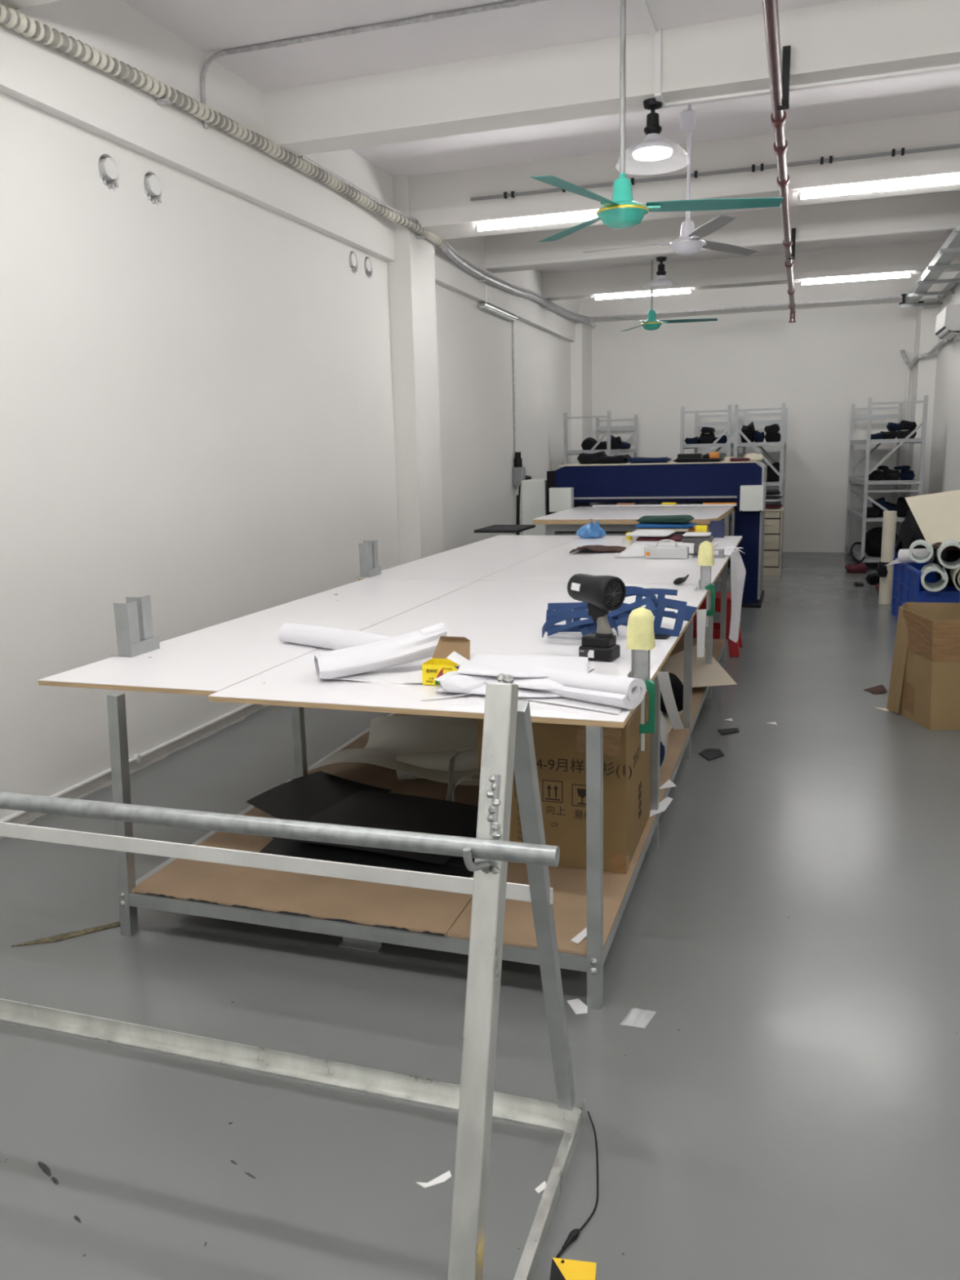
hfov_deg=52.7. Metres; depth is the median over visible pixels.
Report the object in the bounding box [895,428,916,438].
fabric bundle
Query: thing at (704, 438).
fabric bundle
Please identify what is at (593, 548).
cloth
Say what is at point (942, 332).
outlet
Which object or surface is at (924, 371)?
pillar
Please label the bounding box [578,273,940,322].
ceiling beam
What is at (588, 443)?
fabric bundle
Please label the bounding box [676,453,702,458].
box
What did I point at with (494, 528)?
board
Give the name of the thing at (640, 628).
post
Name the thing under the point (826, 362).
wall
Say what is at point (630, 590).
strip
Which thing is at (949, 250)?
cable tray
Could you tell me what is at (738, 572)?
hanging cloth
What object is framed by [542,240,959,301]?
ceiling beam
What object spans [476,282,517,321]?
wall light
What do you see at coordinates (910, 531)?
black mass
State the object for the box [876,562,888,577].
strap
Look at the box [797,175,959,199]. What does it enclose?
tube light
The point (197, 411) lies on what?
wall
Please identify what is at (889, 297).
cable trunking
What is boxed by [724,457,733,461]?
tape roll
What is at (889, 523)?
roll
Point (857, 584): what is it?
black offcut
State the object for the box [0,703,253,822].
conduit
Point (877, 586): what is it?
bundle
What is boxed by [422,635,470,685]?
carton
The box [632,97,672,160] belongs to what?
pendant lamp
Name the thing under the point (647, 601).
strip
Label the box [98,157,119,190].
pipe sleeve
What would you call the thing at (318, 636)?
roll
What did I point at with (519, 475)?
box
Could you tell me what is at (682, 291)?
tube light
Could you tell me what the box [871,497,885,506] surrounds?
fabric bundle
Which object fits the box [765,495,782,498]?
folder
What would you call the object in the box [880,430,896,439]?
fabric bundle
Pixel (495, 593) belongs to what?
work table
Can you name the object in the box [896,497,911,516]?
fabric bundle
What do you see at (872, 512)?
fabric bundle
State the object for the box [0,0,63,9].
ceiling beam
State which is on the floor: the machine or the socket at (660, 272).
the machine
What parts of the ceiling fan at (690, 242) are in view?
blade, rod, blade, blade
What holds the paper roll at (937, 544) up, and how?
on the bag at (949, 556)
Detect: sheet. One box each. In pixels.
[246,770,391,821]
[258,838,475,877]
[271,790,478,865]
[517,697,622,714]
[660,644,736,687]
[660,710,683,741]
[905,489,959,548]
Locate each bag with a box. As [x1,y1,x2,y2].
[575,519,606,538]
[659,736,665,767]
[850,527,897,562]
[933,548,959,586]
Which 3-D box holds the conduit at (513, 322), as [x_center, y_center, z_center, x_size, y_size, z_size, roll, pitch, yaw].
[0.407,-2.973,11.560,0.020,1.600,0.020,8,14,40]
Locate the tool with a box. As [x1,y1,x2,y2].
[702,451,719,458]
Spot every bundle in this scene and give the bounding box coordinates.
[577,450,607,463]
[581,437,595,449]
[594,440,607,449]
[596,454,631,463]
[606,435,621,449]
[620,441,631,448]
[626,457,671,463]
[660,672,683,712]
[672,457,724,462]
[684,436,700,444]
[699,432,715,444]
[700,426,715,433]
[714,435,727,443]
[740,422,755,442]
[753,430,764,442]
[764,423,779,432]
[764,431,780,442]
[765,490,781,494]
[766,462,779,481]
[865,573,879,584]
[866,506,879,517]
[868,470,884,479]
[870,432,883,439]
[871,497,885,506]
[875,583,893,592]
[877,465,888,470]
[879,501,897,516]
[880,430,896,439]
[882,468,900,479]
[886,422,900,431]
[893,465,911,469]
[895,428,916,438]
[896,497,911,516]
[898,420,916,430]
[899,469,915,479]
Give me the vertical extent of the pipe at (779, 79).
0.400 m
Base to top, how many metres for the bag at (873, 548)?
0.408 m
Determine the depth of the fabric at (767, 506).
11.90 m
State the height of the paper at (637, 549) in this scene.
0.031 m
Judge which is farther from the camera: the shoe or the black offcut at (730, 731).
the shoe
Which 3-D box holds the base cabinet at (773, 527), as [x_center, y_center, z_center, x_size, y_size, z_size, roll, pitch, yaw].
[3.551,-1.240,12.163,0.475,0.815,0.504,2,12,18]
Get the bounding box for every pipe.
[0,791,559,866]
[762,0,795,323]
[897,366,911,534]
[900,338,952,366]
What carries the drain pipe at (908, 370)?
attached to the wall at (826, 362)
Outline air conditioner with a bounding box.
[934,303,959,341]
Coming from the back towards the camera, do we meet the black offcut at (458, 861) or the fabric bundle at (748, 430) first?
the fabric bundle at (748, 430)
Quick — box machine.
[533,460,767,608]
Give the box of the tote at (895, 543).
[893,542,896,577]
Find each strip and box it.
[445,746,479,801]
[578,595,657,635]
[617,588,697,621]
[625,586,657,607]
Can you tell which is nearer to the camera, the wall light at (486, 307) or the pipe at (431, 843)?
the pipe at (431, 843)
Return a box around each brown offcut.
[864,684,887,694]
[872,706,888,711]
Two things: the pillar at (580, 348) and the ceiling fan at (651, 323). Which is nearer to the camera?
the ceiling fan at (651, 323)
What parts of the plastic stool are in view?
leg, leg, seat, leg, leg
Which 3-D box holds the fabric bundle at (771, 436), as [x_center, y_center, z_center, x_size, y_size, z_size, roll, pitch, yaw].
[3.796,-2.634,12.552,0.210,0.138,0.306,2,12,18]
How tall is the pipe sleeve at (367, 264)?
0.163 m
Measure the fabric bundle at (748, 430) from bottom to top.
0.263 m
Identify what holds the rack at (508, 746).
on the floor
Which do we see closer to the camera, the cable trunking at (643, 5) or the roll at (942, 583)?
the cable trunking at (643, 5)
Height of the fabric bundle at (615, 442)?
0.198 m
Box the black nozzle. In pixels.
[673,574,688,584]
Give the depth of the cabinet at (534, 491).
10.46 m
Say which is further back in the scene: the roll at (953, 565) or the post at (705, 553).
the roll at (953, 565)
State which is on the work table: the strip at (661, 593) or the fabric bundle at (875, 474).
the strip at (661, 593)
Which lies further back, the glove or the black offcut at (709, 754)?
the glove
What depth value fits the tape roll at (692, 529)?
7.81 m
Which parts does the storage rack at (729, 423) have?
shelf rail, shelf rail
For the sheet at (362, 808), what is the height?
0.028 m
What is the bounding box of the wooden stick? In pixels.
[617,502,635,505]
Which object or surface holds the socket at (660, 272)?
attached to the pendant lamp at (660, 282)
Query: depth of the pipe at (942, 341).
12.87 m
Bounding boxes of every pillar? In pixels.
[387,174,444,564]
[570,320,591,506]
[905,294,940,497]
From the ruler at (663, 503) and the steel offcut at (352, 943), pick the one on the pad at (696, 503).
the ruler at (663, 503)
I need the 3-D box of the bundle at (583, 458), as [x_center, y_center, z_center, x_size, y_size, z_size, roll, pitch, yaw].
[1.217,-1.979,10.516,0.300,0.134,0.250,1,11,12]
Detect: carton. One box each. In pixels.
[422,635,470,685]
[477,690,650,874]
[886,602,959,730]
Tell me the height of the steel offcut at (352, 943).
0.030 m
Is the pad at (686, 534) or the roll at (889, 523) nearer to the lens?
the pad at (686, 534)
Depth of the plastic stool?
7.47 m
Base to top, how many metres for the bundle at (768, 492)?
0.046 m
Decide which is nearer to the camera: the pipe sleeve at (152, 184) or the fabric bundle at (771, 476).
the pipe sleeve at (152, 184)
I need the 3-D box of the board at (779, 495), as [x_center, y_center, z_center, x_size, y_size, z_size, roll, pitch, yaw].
[3.571,-1.802,12.055,0.345,0.019,0.360,2,12,18]
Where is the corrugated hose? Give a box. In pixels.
[0,3,595,328]
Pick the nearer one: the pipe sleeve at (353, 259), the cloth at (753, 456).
the pipe sleeve at (353, 259)
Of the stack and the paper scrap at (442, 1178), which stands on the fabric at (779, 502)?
the stack
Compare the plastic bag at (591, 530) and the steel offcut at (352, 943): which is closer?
the steel offcut at (352, 943)
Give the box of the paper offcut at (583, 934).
[570,927,586,943]
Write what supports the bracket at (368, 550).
on the work table
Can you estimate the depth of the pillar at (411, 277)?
8.26 m
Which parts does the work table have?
leg, leg, shelf frame, paper strip, blue strip, blue strip, blue strip, leg, leg, paper strip, blue strip, leg, paper strip, leg, leg, paper strip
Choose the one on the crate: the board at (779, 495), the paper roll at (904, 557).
the paper roll at (904, 557)
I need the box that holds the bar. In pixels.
[515,494,519,535]
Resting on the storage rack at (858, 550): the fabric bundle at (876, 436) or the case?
the fabric bundle at (876, 436)
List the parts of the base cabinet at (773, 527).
drawer, drawer, drawer, drawer, panel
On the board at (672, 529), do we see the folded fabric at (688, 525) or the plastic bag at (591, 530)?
the folded fabric at (688, 525)
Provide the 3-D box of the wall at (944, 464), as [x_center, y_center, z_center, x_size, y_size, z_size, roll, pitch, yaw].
[3.536,-1.372,5.028,0.200,3.800,18.880,2,12,18]
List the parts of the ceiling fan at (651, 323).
blade, blade, rod, blade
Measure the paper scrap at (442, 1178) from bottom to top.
0.002 m
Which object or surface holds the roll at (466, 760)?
on the paper at (389, 736)
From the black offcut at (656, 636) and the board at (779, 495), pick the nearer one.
the black offcut at (656, 636)
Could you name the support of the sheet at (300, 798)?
on the work table
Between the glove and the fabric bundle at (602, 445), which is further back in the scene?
the fabric bundle at (602, 445)
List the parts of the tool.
handle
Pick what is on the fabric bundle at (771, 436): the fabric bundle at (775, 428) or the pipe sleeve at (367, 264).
the fabric bundle at (775, 428)
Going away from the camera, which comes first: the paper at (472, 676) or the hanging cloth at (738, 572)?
the paper at (472, 676)
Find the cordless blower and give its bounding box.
[567,573,626,661]
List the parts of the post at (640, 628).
post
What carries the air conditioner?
attached to the wall at (944, 464)
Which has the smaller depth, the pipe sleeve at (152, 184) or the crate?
the pipe sleeve at (152, 184)
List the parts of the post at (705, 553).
post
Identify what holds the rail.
attached to the ceiling beam at (441, 202)
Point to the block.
(571, 1269)
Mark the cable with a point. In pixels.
(573, 1235)
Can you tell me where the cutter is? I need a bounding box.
[692,542,725,558]
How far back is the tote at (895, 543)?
11.01 m
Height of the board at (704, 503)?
0.013 m
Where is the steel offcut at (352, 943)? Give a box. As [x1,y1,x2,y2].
[338,937,382,951]
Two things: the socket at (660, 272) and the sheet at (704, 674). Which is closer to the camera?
the sheet at (704, 674)
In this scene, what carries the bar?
on the floor
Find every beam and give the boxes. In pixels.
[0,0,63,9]
[0,0,395,262]
[262,0,959,155]
[409,110,959,239]
[434,235,578,342]
[484,190,959,273]
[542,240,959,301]
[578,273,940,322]
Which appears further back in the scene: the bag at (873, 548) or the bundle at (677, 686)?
the bag at (873, 548)
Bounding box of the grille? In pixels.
[604,580,622,607]
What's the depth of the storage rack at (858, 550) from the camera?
12.15 m
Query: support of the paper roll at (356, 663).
on the work table
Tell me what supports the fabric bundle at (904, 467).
on the fabric bundle at (905, 474)
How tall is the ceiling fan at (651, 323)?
0.924 m
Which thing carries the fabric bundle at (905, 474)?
on the storage rack at (858, 550)
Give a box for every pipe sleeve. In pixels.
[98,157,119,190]
[143,174,161,205]
[349,253,357,273]
[364,258,372,278]
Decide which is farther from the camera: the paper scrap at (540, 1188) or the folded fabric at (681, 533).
the folded fabric at (681, 533)
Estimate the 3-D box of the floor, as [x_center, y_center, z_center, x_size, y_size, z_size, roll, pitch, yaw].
[1.131,0.447,6.196,5.360,0.101,18.880,2,12,18]
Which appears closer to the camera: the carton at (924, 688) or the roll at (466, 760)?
the roll at (466, 760)
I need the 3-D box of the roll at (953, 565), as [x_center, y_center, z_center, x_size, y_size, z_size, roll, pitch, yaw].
[3.883,-0.707,7.982,0.218,0.209,0.311,3,12,22]
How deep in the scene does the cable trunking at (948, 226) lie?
9.32 m
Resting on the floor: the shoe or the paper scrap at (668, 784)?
the shoe
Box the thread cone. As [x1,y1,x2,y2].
[625,532,632,539]
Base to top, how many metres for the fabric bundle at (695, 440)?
0.093 m
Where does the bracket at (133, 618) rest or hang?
on the work table
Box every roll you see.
[277,622,393,649]
[314,622,447,684]
[395,747,478,780]
[532,666,646,709]
[688,524,695,532]
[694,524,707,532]
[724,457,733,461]
[878,511,897,604]
[885,548,934,565]
[908,539,933,563]
[920,563,948,591]
[932,542,959,550]
[936,539,959,568]
[950,565,959,591]
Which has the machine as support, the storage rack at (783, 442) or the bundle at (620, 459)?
the bundle at (620, 459)
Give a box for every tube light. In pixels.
[475,211,597,231]
[593,288,693,300]
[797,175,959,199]
[799,272,912,284]
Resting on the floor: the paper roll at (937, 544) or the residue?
the residue
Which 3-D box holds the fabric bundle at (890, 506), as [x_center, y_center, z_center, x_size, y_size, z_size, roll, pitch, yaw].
[5.194,-1.669,12.337,0.220,0.189,0.400,3,12,23]
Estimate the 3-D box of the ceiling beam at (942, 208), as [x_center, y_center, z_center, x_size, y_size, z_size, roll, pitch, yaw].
[2.416,-3.988,9.516,4.890,0.325,0.260,2,12,18]
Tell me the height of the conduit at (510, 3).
0.401 m
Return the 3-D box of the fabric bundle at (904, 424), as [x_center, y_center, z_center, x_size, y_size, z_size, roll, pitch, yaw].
[5.315,-2.670,12.040,0.200,0.120,0.220,4,12,24]
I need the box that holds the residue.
[11,921,120,946]
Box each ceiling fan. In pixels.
[530,0,783,242]
[582,104,759,255]
[611,259,717,331]
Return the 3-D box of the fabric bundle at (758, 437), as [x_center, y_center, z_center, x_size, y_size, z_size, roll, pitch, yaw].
[3.641,-2.658,12.652,0.120,0.156,0.300,3,12,20]
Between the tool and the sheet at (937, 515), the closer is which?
the sheet at (937, 515)
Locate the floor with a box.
[0,551,959,1279]
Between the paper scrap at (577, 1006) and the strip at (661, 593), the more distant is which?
the strip at (661, 593)
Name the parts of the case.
handle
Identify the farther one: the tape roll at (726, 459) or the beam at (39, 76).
the tape roll at (726, 459)
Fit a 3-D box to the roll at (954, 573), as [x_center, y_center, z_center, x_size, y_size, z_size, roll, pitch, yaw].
[3.990,-0.525,7.947,0.228,0.244,0.421,3,12,22]
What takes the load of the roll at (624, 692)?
on the work table
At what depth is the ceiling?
5.47 m
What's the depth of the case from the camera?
6.42 m
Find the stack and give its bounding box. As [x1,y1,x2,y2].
[765,498,780,502]
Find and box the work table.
[38,534,743,1009]
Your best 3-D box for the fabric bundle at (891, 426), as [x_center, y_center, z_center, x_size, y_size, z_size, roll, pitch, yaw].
[5.198,-2.672,12.132,0.188,0.105,0.256,2,12,18]
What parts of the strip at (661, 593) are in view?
blue strip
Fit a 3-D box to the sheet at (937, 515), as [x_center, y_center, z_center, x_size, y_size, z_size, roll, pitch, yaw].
[4.013,-1.052,8.233,0.855,0.524,0.465,6,13,33]
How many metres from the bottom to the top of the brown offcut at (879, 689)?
0.023 m
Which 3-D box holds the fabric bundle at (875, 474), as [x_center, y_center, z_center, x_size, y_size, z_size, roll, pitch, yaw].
[5.007,-2.083,12.261,0.200,0.120,0.350,3,12,24]
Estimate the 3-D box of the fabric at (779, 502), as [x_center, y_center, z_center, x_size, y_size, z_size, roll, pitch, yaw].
[3.559,-1.708,12.078,0.375,0.032,0.360,2,12,18]
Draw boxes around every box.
[512,452,531,535]
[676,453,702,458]
[710,520,724,537]
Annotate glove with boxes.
[729,457,750,461]
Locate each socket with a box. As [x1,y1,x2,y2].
[644,108,662,135]
[656,261,666,275]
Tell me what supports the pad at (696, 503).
on the machine
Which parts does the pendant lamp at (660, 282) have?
bulb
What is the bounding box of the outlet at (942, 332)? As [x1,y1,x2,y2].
[935,326,959,338]
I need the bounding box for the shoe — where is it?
[844,563,868,573]
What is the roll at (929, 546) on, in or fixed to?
on the roll at (942, 583)
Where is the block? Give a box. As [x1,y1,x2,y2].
[549,1257,596,1279]
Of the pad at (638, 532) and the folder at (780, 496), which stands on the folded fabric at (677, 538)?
the pad at (638, 532)
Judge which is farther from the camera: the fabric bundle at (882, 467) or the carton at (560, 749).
the fabric bundle at (882, 467)
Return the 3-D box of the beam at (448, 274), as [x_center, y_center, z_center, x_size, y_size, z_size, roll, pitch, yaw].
[0.418,-4.198,11.699,0.270,0.650,6.910,2,12,18]
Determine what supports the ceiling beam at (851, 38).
attached to the ceiling
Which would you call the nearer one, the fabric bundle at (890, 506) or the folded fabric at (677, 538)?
the folded fabric at (677, 538)
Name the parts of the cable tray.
rail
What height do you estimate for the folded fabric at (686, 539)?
0.059 m
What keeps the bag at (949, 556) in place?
on the crate
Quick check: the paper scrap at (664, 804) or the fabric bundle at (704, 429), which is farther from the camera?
the fabric bundle at (704, 429)
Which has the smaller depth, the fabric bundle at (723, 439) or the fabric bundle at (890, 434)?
the fabric bundle at (890, 434)
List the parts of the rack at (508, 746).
rail, rail, post, post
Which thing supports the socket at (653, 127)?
attached to the pendant lamp at (653, 148)
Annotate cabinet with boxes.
[521,478,546,535]
[763,506,784,575]
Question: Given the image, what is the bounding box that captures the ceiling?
[122,0,959,273]
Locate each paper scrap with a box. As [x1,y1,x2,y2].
[567,998,587,1014]
[648,796,672,817]
[659,779,675,789]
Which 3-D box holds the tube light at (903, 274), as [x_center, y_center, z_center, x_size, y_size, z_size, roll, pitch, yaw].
[4.376,-4.223,11.313,1.230,0.071,0.048,2,12,18]
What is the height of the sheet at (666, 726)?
0.013 m
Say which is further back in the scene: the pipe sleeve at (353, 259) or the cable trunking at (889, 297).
the cable trunking at (889, 297)
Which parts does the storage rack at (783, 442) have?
shelf rail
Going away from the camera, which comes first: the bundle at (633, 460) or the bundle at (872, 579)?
the bundle at (633, 460)
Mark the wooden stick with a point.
(618, 504)
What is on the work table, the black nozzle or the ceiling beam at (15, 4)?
the black nozzle
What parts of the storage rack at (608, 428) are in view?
shelf rail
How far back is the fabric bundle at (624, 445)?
13.70 m
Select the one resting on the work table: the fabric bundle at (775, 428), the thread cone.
the thread cone
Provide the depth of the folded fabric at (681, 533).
7.77 m
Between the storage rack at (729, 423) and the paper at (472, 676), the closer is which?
the paper at (472, 676)
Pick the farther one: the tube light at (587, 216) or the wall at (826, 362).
the wall at (826, 362)
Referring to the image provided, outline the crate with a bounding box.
[891,557,959,618]
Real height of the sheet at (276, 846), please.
0.012 m
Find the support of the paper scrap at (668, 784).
on the work table
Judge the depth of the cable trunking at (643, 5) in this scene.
5.21 m
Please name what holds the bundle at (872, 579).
on the floor
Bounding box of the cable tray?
[898,221,959,307]
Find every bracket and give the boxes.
[111,595,159,657]
[355,539,381,577]
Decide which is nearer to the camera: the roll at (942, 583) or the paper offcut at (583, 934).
the paper offcut at (583, 934)
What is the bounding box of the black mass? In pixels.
[895,509,936,557]
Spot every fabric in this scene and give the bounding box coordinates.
[634,522,696,528]
[635,515,694,523]
[635,534,683,542]
[637,531,690,537]
[680,534,714,542]
[765,501,781,504]
[765,503,782,508]
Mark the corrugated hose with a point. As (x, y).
(10, 18)
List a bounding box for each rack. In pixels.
[0,673,585,1279]
[563,410,637,504]
[680,404,739,563]
[731,402,787,553]
[844,395,928,563]
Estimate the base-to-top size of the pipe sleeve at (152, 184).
0.163 m
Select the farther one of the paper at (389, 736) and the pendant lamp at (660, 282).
the pendant lamp at (660, 282)
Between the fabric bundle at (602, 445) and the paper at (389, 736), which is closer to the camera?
the paper at (389, 736)
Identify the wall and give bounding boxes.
[0,92,571,823]
[591,302,916,552]
[928,271,959,493]
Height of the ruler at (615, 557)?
0.003 m
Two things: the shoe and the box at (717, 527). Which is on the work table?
the box at (717, 527)
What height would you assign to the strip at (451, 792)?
0.261 m
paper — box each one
[311,714,479,785]
[433,653,594,697]
[618,537,719,556]
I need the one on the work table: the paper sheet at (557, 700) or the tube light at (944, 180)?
the paper sheet at (557, 700)
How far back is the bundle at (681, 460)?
9.84 m
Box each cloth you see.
[569,545,626,553]
[724,546,746,642]
[742,453,763,461]
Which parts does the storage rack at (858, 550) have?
shelf rail, shelf rail, shelf rail, shelf rail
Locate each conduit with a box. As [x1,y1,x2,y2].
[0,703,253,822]
[200,0,546,128]
[511,320,515,458]
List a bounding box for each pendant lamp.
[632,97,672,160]
[649,256,672,288]
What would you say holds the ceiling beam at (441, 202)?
attached to the ceiling
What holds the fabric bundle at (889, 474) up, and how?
on the storage rack at (858, 550)
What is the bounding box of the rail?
[470,143,959,200]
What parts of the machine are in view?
bed leg, bed rail, bed rail, plate, edge trim, box trim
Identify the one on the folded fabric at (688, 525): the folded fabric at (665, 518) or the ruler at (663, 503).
the folded fabric at (665, 518)
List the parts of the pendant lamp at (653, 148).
bulb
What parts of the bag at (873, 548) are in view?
bag handle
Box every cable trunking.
[484,224,956,268]
[589,295,906,318]
[637,0,959,108]
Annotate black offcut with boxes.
[444,831,476,868]
[654,634,671,638]
[698,748,724,760]
[717,728,739,735]
[853,582,864,586]
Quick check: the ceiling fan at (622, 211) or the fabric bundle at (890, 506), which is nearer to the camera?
the ceiling fan at (622, 211)
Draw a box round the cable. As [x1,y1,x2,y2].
[551,1111,599,1266]
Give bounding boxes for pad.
[592,501,737,506]
[626,529,675,536]
[682,532,711,536]
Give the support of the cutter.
on the work table
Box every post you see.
[626,607,656,751]
[694,540,715,626]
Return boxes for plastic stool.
[682,591,742,657]
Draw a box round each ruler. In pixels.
[614,556,643,557]
[662,502,676,504]
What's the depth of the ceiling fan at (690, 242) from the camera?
6.37 m
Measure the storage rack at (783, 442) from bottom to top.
2.105 m
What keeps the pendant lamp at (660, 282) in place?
hanging from the ceiling beam at (942, 208)
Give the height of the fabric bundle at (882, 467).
0.059 m
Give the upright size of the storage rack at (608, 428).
2.085 m
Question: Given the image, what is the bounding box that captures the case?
[644,539,688,559]
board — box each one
[474,524,535,533]
[636,528,689,531]
[702,502,737,504]
[765,493,782,496]
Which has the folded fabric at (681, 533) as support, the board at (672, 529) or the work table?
the board at (672, 529)
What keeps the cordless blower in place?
on the work table
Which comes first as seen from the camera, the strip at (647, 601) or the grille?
the grille

